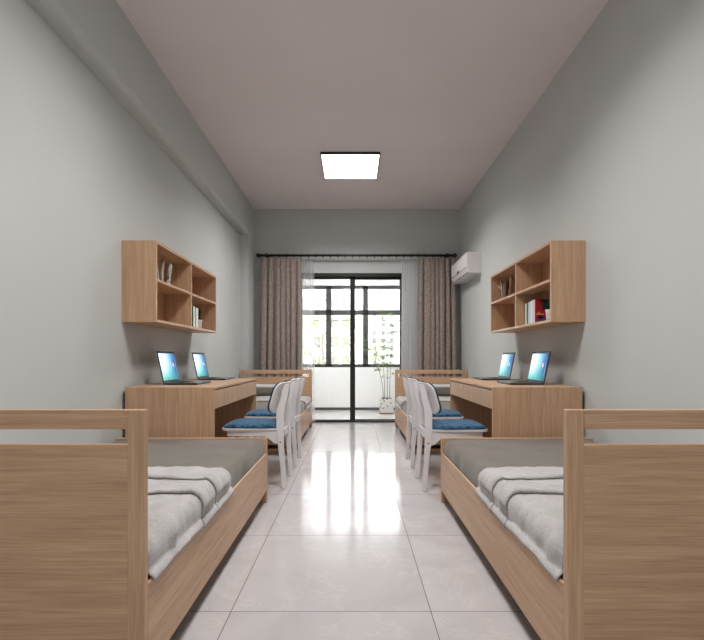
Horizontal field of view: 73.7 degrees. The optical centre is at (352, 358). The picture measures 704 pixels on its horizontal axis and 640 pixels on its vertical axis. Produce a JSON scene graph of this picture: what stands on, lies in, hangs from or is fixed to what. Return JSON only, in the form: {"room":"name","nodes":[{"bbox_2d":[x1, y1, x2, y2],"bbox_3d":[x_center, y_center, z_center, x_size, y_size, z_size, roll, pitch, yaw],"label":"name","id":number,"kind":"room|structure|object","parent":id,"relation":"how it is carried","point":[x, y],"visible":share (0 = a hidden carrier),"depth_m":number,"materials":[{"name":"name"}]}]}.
{"room":"dormitory room","nodes":[
{"label":"dormitory room","id":0,"kind":"room"},
{"bbox_2d":[0,0,253,443],"bbox_3d":[-1.708,-0.597,2.900,0.315,3.493,9.400,0,0,0],"label":"wall","id":1,"kind":"structure","parent":0,"point":[99,150],"depth_m":2.98,"materials":[{"name":"grey paint"}]},
{"bbox_2d":[122,240,215,332],"bbox_3d":[-1.540,-0.556,4.122,0.249,0.587,1.485,0,0,0],"label":"wall shelf","id":2,"kind":"object","parent":1,"relation":"attached to","point":[147,300],"visible":0.95,"depth_m":3.83,"materials":[{"name":"brown wood"}]},
{"bbox_2d":[160,255,164,280],"bbox_3d":[-1.496,-0.697,3.695,0.028,0.244,0.089,0,0,-10],"label":"figurine","id":3,"kind":"object","parent":2,"relation":"on","point":[163,259],"visible":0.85,"depth_m":3.68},
{"bbox_2d":[166,264,171,283],"bbox_3d":[-1.479,-0.670,3.760,0.044,0.199,0.123,0,0,-13],"label":"figurine","id":4,"kind":"object","parent":2,"relation":"on","point":[168,277],"visible":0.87,"depth_m":3.76,"materials":[{"name":"white ceramic"}]},
{"bbox_2d":[192,306,194,326],"bbox_3d":[-1.545,-0.382,4.332,0.160,0.198,0.045,0,0,0],"label":"book","id":5,"kind":"object","parent":2,"relation":"on","point":[193,307],"visible":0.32,"depth_m":4.32,"materials":[{"name":"paper"}]},
{"bbox_2d":[195,308,197,326],"bbox_3d":[-1.540,-0.378,4.420,0.150,0.190,0.060,0,0,0],"label":"book","id":6,"kind":"object","parent":2,"relation":"on","point":[196,309],"visible":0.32,"depth_m":4.40,"materials":[{"name":"paper"}]},
{"bbox_2d":[198,310,201,327],"bbox_3d":[-1.479,-0.378,4.495,0.078,0.190,0.076,0,0,0],"label":"potted plant","id":7,"kind":"object","parent":2,"relation":"on","point":[199,311],"visible":0.6,"depth_m":4.47,"materials":[{"name":"green plant"}]},
{"bbox_2d":[303,279,398,406],"bbox_3d":[0.005,-0.475,9.230,3.340,2.950,0.200,0,0,0],"label":"wall","id":8,"kind":"structure","parent":0,"point":[330,385],"depth_m":9.13,"materials":[{"name":"white paint"}]},
{"bbox_2d":[303,286,398,366],"bbox_3d":[-0.117,-0.625,9.227,2.165,1.590,0.135,0,0,0],"label":"window","id":9,"kind":"structure","parent":8,"relation":"in","point":[328,312],"depth_m":9.16,"materials":[{"name":"grey metal"}]},
{"bbox_2d":[312,407,394,409],"bbox_3d":[0.005,0.975,9.124,3.340,0.050,0.012,0,0,0],"label":"baseboard","id":10,"kind":"structure","parent":8,"relation":"attached to","point":[313,408],"depth_m":9.12,"materials":[{"name":"grey metal"}]},
{"bbox_2d":[312,410,394,418],"bbox_3d":[0.005,1.075,8.380,3.740,0.150,2.000,0,0,0],"label":"floor","id":11,"kind":"structure","parent":0,"point":[316,414],"depth_m":8.39,"materials":[{"name":"tile"}]},
{"bbox_2d":[359,309,398,413],"bbox_3d":[0.468,0.047,8.533,0.888,1.903,0.514,0,0,0],"label":"bamboo","id":12,"kind":"object","parent":11,"relation":"on","point":[386,405],"visible":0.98,"depth_m":8.50,"materials":[{"name":"plant"}]},
{"bbox_2d":[379,398,393,412],"bbox_3d":[0.605,0.850,8.550,0.256,0.250,0.240,0,0,0],"label":"pot","id":13,"kind":"object","parent":12,"relation":"attached to","point":[386,405],"depth_m":8.43,"materials":[{"name":"ceramic"}]},
{"bbox_2d":[169,422,540,639],"bbox_3d":[0.005,1.075,2.790,3.740,0.150,9.180,0,0,0],"label":"floor","id":14,"kind":"structure","parent":0,"point":[353,546],"depth_m":2.30,"materials":[{"name":"tile"}]},
{"bbox_2d":[0,409,266,639],"bbox_3d":[-1.122,0.574,2.312,1.050,0.853,1.944,0,0,0],"label":"bed","id":15,"kind":"object","parent":14,"relation":"on","point":[74,517],"visible":0.82,"depth_m":1.34,"materials":[{"name":"brown wood"}]},
{"bbox_2d":[148,466,234,580],"bbox_3d":[-1.095,0.587,1.872,1.026,0.171,0.956,0,0,0],"label":"throw blanket","id":16,"kind":"object","parent":15,"relation":"on","point":[182,501],"visible":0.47,"depth_m":1.84,"materials":[{"name":"white fabric"}]},
{"bbox_2d":[125,378,255,437],"bbox_3d":[-1.328,0.603,4.122,0.656,0.794,1.485,0,0,0],"label":"desk","id":17,"kind":"object","parent":14,"relation":"on","point":[200,410],"visible":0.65,"depth_m":3.38,"materials":[{"name":"brown wood"}]},
{"bbox_2d":[156,351,210,384],"bbox_3d":[-1.366,0.073,3.815,0.317,0.264,0.352,0,0,0],"label":"laptop","id":18,"kind":"object","parent":17,"relation":"on","point":[166,359],"visible":1,"depth_m":3.77,"materials":[{"name":"grey metal"}]},
{"bbox_2d":[192,352,233,379],"bbox_3d":[-1.366,0.073,4.615,0.317,0.264,0.352,0,0,0],"label":"laptop","id":19,"kind":"object","parent":17,"relation":"on","point":[199,360],"visible":1,"depth_m":4.57,"materials":[{"name":"grey metal"}]},
{"bbox_2d":[222,380,295,488],"bbox_3d":[-0.747,0.592,3.800,0.516,0.817,0.450,0,0,0],"label":"chair","id":20,"kind":"object","parent":14,"relation":"on","point":[281,397],"visible":0.98,"depth_m":3.60,"materials":[{"name":"white paint"}]},
{"bbox_2d":[224,418,275,427],"bbox_3d":[-0.792,0.516,3.800,0.426,0.033,0.424,0,0,0],"label":"seat cushion","id":21,"kind":"object","parent":20,"relation":"on","point":[242,422],"depth_m":3.64,"materials":[{"name":"blue fabric"}]},
{"bbox_2d":[267,380,287,412],"bbox_3d":[-0.589,0.302,3.800,0.128,0.238,0.450,0,0,0],"label":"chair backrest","id":22,"kind":"object","parent":20,"relation":"on","point":[278,401],"depth_m":3.59,"materials":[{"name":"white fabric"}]},
{"bbox_2d":[244,377,303,466],"bbox_3d":[-0.747,0.592,4.530,0.516,0.817,0.450,0,0,0],"label":"chair","id":23,"kind":"object","parent":14,"relation":"on","point":[296,402],"visible":0.6,"depth_m":4.33,"materials":[{"name":"white paint"}]},
{"bbox_2d":[246,409,275,415],"bbox_3d":[-0.792,0.516,4.530,0.426,0.033,0.424,0,0,0],"label":"seat cushion","id":24,"kind":"object","parent":23,"relation":"on","point":[257,412],"depth_m":4.34,"materials":[{"name":"blue fabric"}]},
{"bbox_2d":[240,370,311,452],"bbox_3d":[-1.122,0.583,5.910,1.050,0.835,1.920,0,0,0],"label":"bed","id":25,"kind":"object","parent":14,"relation":"on","point":[305,414],"visible":0.16,"depth_m":6.84,"materials":[{"name":"brown wood"}]},
{"bbox_2d":[256,387,272,395],"bbox_3d":[-1.200,0.465,6.632,0.680,0.132,0.132,0,0,0],"label":"pillow","id":26,"kind":"object","parent":25,"relation":"on","point":[260,391],"visible":0.3,"depth_m":6.58,"materials":[{"name":"grey fabric"}]},
{"bbox_2d":[256,384,275,386],"bbox_3d":[-1.200,0.450,6.766,0.720,0.176,0.129,0,0,0],"label":"pillow","id":27,"kind":"object","parent":25,"relation":"on","point":[257,385],"visible":0.14,"depth_m":6.73,"materials":[{"name":"white fabric"}]},
{"bbox_2d":[256,396,312,408],"bbox_3d":[-1.095,0.587,6.435,1.025,0.172,0.764,0,0,0],"label":"throw blanket","id":28,"kind":"object","parent":25,"relation":"on","point":[306,399],"visible":0.37,"depth_m":6.22,"materials":[{"name":"white fabric"}]},
{"bbox_2d":[395,370,466,452],"bbox_3d":[1.137,0.583,5.910,1.050,0.835,1.920,0,0,0],"label":"bed","id":29,"kind":"object","parent":14,"relation":"on","point":[400,414],"visible":0.22,"depth_m":6.84,"materials":[{"name":"brown wood"}]},
{"bbox_2d":[395,396,449,408],"bbox_3d":[1.110,0.590,6.435,1.026,0.166,0.764,0,0,0],"label":"throw blanket","id":30,"kind":"object","parent":29,"relation":"on","point":[399,399],"visible":0.39,"depth_m":6.23,"materials":[{"name":"white fabric"}]},
{"bbox_2d":[432,384,449,386],"bbox_3d":[1.200,0.450,6.764,0.720,0.176,0.126,0,0,0],"label":"pillow","id":31,"kind":"object","parent":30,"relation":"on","point":[434,385],"visible":0.15,"depth_m":6.73,"materials":[{"name":"white fabric"}]},
{"bbox_2d":[435,387,449,395],"bbox_3d":[1.200,0.465,6.632,0.680,0.132,0.131,0,0,0],"label":"pillow","id":32,"kind":"object","parent":30,"relation":"on","point":[442,391],"visible":0.3,"depth_m":6.58,"materials":[{"name":"grey fabric"}]},
{"bbox_2d":[403,377,463,467],"bbox_3d":[0.757,0.592,4.500,0.516,0.817,0.450,0,0,0],"label":"chair","id":33,"kind":"object","parent":14,"relation":"on","point":[412,420],"visible":0.58,"depth_m":4.30,"materials":[{"name":"white paint"}]},
{"bbox_2d":[432,409,461,416],"bbox_3d":[0.802,0.516,4.500,0.426,0.033,0.424,0,0,0],"label":"seat cushion","id":34,"kind":"object","parent":33,"relation":"on","point":[444,412],"depth_m":4.31,"materials":[{"name":"blue fabric"}]},
{"bbox_2d":[413,381,487,491],"bbox_3d":[0.757,0.592,3.735,0.516,0.817,0.450,0,0,0],"label":"chair","id":35,"kind":"object","parent":14,"relation":"on","point":[426,395],"visible":0.98,"depth_m":3.54,"materials":[{"name":"white paint"}]},
{"bbox_2d":[420,381,441,413],"bbox_3d":[0.599,0.302,3.735,0.128,0.238,0.450,0,0,0],"label":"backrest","id":36,"kind":"object","parent":35,"relation":"on","point":[429,399],"depth_m":3.53,"materials":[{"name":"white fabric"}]},
{"bbox_2d":[432,419,485,429],"bbox_3d":[0.802,0.516,3.735,0.426,0.033,0.424,0,0,0],"label":"seat cushion","id":37,"kind":"object","parent":35,"relation":"on","point":[437,424],"depth_m":3.58,"materials":[{"name":"blue fabric"}]},
{"bbox_2d":[450,378,582,437],"bbox_3d":[1.335,0.603,4.122,0.662,0.794,1.485,0,0,0],"label":"desk","id":38,"kind":"object","parent":14,"relation":"on","point":[506,410],"visible":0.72,"depth_m":3.38,"materials":[{"name":"brown wood"}]},
{"bbox_2d":[473,352,515,379],"bbox_3d":[1.378,0.073,4.615,0.317,0.264,0.352,0,0,0],"label":"laptop","id":39,"kind":"object","parent":38,"relation":"on","point":[507,361],"visible":0.98,"depth_m":4.57,"materials":[{"name":"grey metal"}]},
{"bbox_2d":[497,351,550,384],"bbox_3d":[1.378,0.073,3.815,0.317,0.264,0.352,0,0,0],"label":"laptop","id":40,"kind":"object","parent":38,"relation":"on","point":[538,369],"visible":1,"depth_m":3.77,"materials":[{"name":"grey metal"}]},
{"bbox_2d":[441,409,703,639],"bbox_3d":[1.137,0.574,2.312,1.050,0.853,1.944,0,0,0],"label":"bed","id":41,"kind":"object","parent":14,"relation":"on","point":[633,514],"visible":0.84,"depth_m":1.34,"materials":[{"name":"brown wood"}]},
{"bbox_2d":[474,466,562,580],"bbox_3d":[1.110,0.589,1.872,1.026,0.168,0.955,0,0,0],"label":"throw blanket","id":42,"kind":"object","parent":41,"relation":"on","point":[527,502],"visible":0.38,"depth_m":1.84,"materials":[{"name":"white fabric"}]},
{"bbox_2d":[254,209,459,376],"bbox_3d":[0.005,-0.671,7.485,3.340,3.343,0.230,0,0,0],"label":"wall","id":43,"kind":"structure","parent":0,"point":[276,231],"depth_m":7.37,"materials":[{"name":"grey paint"}]},
{"bbox_2d":[301,273,401,421],"bbox_3d":[-0.028,-0.170,7.438,1.585,2.340,0.144,0,0,0],"label":"door","id":44,"kind":"structure","parent":43,"relation":"in","point":[352,276],"depth_m":7.40,"materials":[{"name":"black metal"}]},
{"bbox_2d":[256,253,456,257],"bbox_3d":[0.057,-1.584,7.292,3.101,0.080,0.156,0,0,0],"label":"curtain rod","id":45,"kind":"object","parent":43,"relation":"attached to","point":[258,255],"visible":1,"depth_m":7.24,"materials":[{"name":"black metal"}]},
{"bbox_2d":[259,257,301,376],"bbox_3d":[-1.109,-0.284,7.218,0.659,2.528,0.114,0,0,0],"label":"curtain","id":46,"kind":"object","parent":45,"relation":"hanging from","point":[280,348],"visible":0.7,"depth_m":7.20,"materials":[{"name":"brown fabric"}]},
{"bbox_2d":[302,259,311,376],"bbox_3d":[-0.722,-0.284,7.325,0.250,2.528,0.036,0,0,0],"label":"sheer curtain","id":47,"kind":"object","parent":45,"relation":"hanging from","point":[304,259],"visible":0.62,"depth_m":7.33,"materials":[{"name":"white fabric"}]},
{"bbox_2d":[401,259,416,376],"bbox_3d":[0.892,-0.284,7.324,0.292,2.528,0.042,0,0,0],"label":"sheer curtain","id":48,"kind":"object","parent":45,"relation":"hanging from","point":[409,353],"visible":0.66,"depth_m":7.33,"materials":[{"name":"white fabric"}]},
{"bbox_2d":[418,257,456,376],"bbox_3d":[1.296,-0.284,7.218,0.600,2.528,0.139,0,0,0],"label":"curtain","id":49,"kind":"object","parent":45,"relation":"hanging from","point":[437,342],"visible":0.69,"depth_m":7.20,"materials":[{"name":"brown fabric"}]},
{"bbox_2d":[116,0,608,208],"bbox_3d":[0.005,-2.418,2.900,3.740,0.150,9.400,0,0,0],"label":"ceiling","id":50,"kind":"structure","parent":0,"point":[439,89],"depth_m":3.96,"materials":[{"name":"paint"}]},
{"bbox_2d":[320,152,379,179],"bbox_3d":[-0.030,-2.328,5.700,0.680,0.029,0.750,0,0,0],"label":"recessed light","id":51,"kind":"object","parent":50,"relation":"in","point":[335,165],"visible":1,"depth_m":5.65,"materials":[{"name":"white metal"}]},
{"bbox_2d":[460,0,703,443],"bbox_3d":[1.775,-0.597,2.900,0.200,3.493,9.400,0,0,0],"label":"wall","id":52,"kind":"structure","parent":0,"point":[609,156],"depth_m":3.00,"materials":[{"name":"grey paint"}]},
{"bbox_2d":[451,252,480,283],"bbox_3d":[1.579,-1.258,6.615,0.196,0.273,0.950,0,0,0],"label":"air conditioner","id":53,"kind":"object","parent":52,"relation":"attached to","point":[468,266],"visible":1,"depth_m":6.28,"materials":[{"name":"white plastic"}]},
{"bbox_2d":[491,240,585,332],"bbox_3d":[1.549,-0.556,4.122,0.250,0.587,1.485,0,0,0],"label":"wall shelf","id":54,"kind":"object","parent":52,"relation":"attached to","point":[556,270],"visible":0.99,"depth_m":3.74,"materials":[{"name":"brown wood"}]},
{"bbox_2d":[499,279,503,297],"bbox_3d":[1.498,-0.689,4.742,0.023,0.230,0.102,0,0,-5],"label":"stick","id":55,"kind":"object","parent":54,"relation":"on","point":[501,288],"visible":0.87,"depth_m":4.73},
{"bbox_2d":[506,279,508,295],"bbox_3d":[1.500,-0.672,4.559,0.038,0.192,0.038,0,0,0],"label":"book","id":56,"kind":"object","parent":54,"relation":"on","point":[507,280],"visible":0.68,"depth_m":4.55,"materials":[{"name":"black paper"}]},
{"bbox_2d":[508,275,511,295],"bbox_3d":[1.490,-0.684,4.458,0.024,0.218,0.056,0,0,0],"label":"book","id":57,"kind":"object","parent":54,"relation":"on","point":[509,293],"visible":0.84,"depth_m":4.45,"materials":[{"name":"brown paper"}]},
{"bbox_2d":[525,304,526,323],"bbox_3d":[1.547,-0.376,4.018,0.140,0.185,0.025,0,0,0],"label":"book","id":58,"kind":"object","parent":54,"relation":"on","point":[525,304],"visible":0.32,"depth_m":4.01,"materials":[{"name":"paper"}]},
{"bbox_2d":[528,302,530,323],"bbox_3d":[1.547,-0.378,3.937,0.140,0.190,0.050,0,0,0],"label":"book","id":59,"kind":"object","parent":54,"relation":"on","point":[529,303],"visible":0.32,"depth_m":3.93,"materials":[{"name":"paper"}]},
{"bbox_2d":[531,300,532,322],"bbox_3d":[1.547,-0.381,3.889,0.140,0.195,0.034,0,0,0],"label":"book","id":60,"kind":"object","parent":54,"relation":"on","point":[532,300],"visible":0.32,"depth_m":3.87,"materials":[{"name":"paper"}]},
{"bbox_2d":[533,299,548,322],"bbox_3d":[1.547,-0.382,3.840,0.140,0.198,0.052,0,0,0],"label":"book","id":61,"kind":"object","parent":54,"relation":"on","point":[539,305],"visible":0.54,"depth_m":3.81,"materials":[{"name":"paper"}]},
{"bbox_2d":[545,297,549,319],"bbox_3d":[1.490,-0.376,3.545,0.076,0.186,0.076,0,0,0],"label":"potted plant","id":62,"kind":"object","parent":54,"relation":"on","point":[547,311],"visible":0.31,"depth_m":3.53,"materials":[{"name":"green plant"}]},
{"bbox_3d":[0.005,-2.025,8.490,3.740,0.150,1.780,0,0,0],"label":"ceiling","id":63,"kind":"structure","parent":0,"visible":0},
{"bbox_2d":[314,279,384,282],"bbox_3d":[-0.060,-1.658,8.450,1.280,0.584,0.027,0,0,0],"label":"drying rack","id":64,"kind":"object","parent":63,"relation":"hanging from","point":[347,280],"visible":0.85,"depth_m":8.44,"materials":[{"name":"metal"}]},
{"label":"outside","id":65,"kind":"structure","parent":0,"visible":0},
{"bbox_3d":[0.000,10.500,115.315,240.000,1.000,209.370,0,0,0],"label":"ground","id":66,"kind":"structure","parent":65,"visible":0},
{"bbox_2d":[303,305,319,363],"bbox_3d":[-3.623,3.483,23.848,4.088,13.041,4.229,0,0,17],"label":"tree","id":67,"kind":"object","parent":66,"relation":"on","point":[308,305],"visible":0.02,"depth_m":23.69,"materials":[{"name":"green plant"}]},
{"bbox_2d":[303,289,349,363],"bbox_3d":[-10.100,-2.550,78.750,20.600,25.100,14.500,0,0,0],"label":"apartment building","id":68,"kind":"structure","parent":66,"relation":"on","point":[342,299],"depth_m":71.99,"materials":[{"name":"white"}]},
{"bbox_2d":[303,305,349,363],"bbox_3d":[-1.863,3.420,26.576,4.459,13.167,5.054,0,0,40],"label":"tree","id":69,"kind":"object","parent":66,"relation":"on","point":[313,322],"visible":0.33,"depth_m":26.86,"materials":[{"name":"green plant"}]},
{"bbox_2d":[303,289,358,363],"bbox_3d":[-2.210,1.940,33.523,5.614,16.126,5.725,0,0,-14],"label":"tree","id":70,"kind":"object","parent":66,"relation":"on","point":[322,339],"visible":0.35,"depth_m":33.93,"materials":[{"name":"green plant"}]},
{"bbox_2d":[320,315,380,363],"bbox_3d":[-0.256,3.450,31.109,4.767,13.107,4.098,0,0,0],"label":"tree","id":71,"kind":"object","parent":66,"relation":"on","point":[346,323],"visible":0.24,"depth_m":31.48,"materials":[{"name":"green plant"}]},
{"bbox_2d":[355,337,397,363],"bbox_3d":[1.681,4.040,38.453,4.534,11.927,4.337,0,0,-39],"label":"tree","id":72,"kind":"object","parent":66,"relation":"on","point":[378,344],"visible":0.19,"depth_m":37.61,"materials":[{"name":"green plant"}]},
{"bbox_2d":[359,304,396,363],"bbox_3d":[16.000,-1.800,124.750,28.800,23.600,14.500,0,0,0],"label":"apartment building","id":73,"kind":"structure","parent":66,"relation":"on","point":[372,324],"depth_m":118.00,"materials":[{"name":"white"}]},
{"bbox_2d":[397,289,398,363],"bbox_3d":[15.950,-3.300,76.750,16.900,26.600,14.500,0,0,0],"label":"apartment building","id":74,"kind":"structure","parent":66,"relation":"on","point":[397,289],"depth_m":81.60,"materials":[{"name":"white"}]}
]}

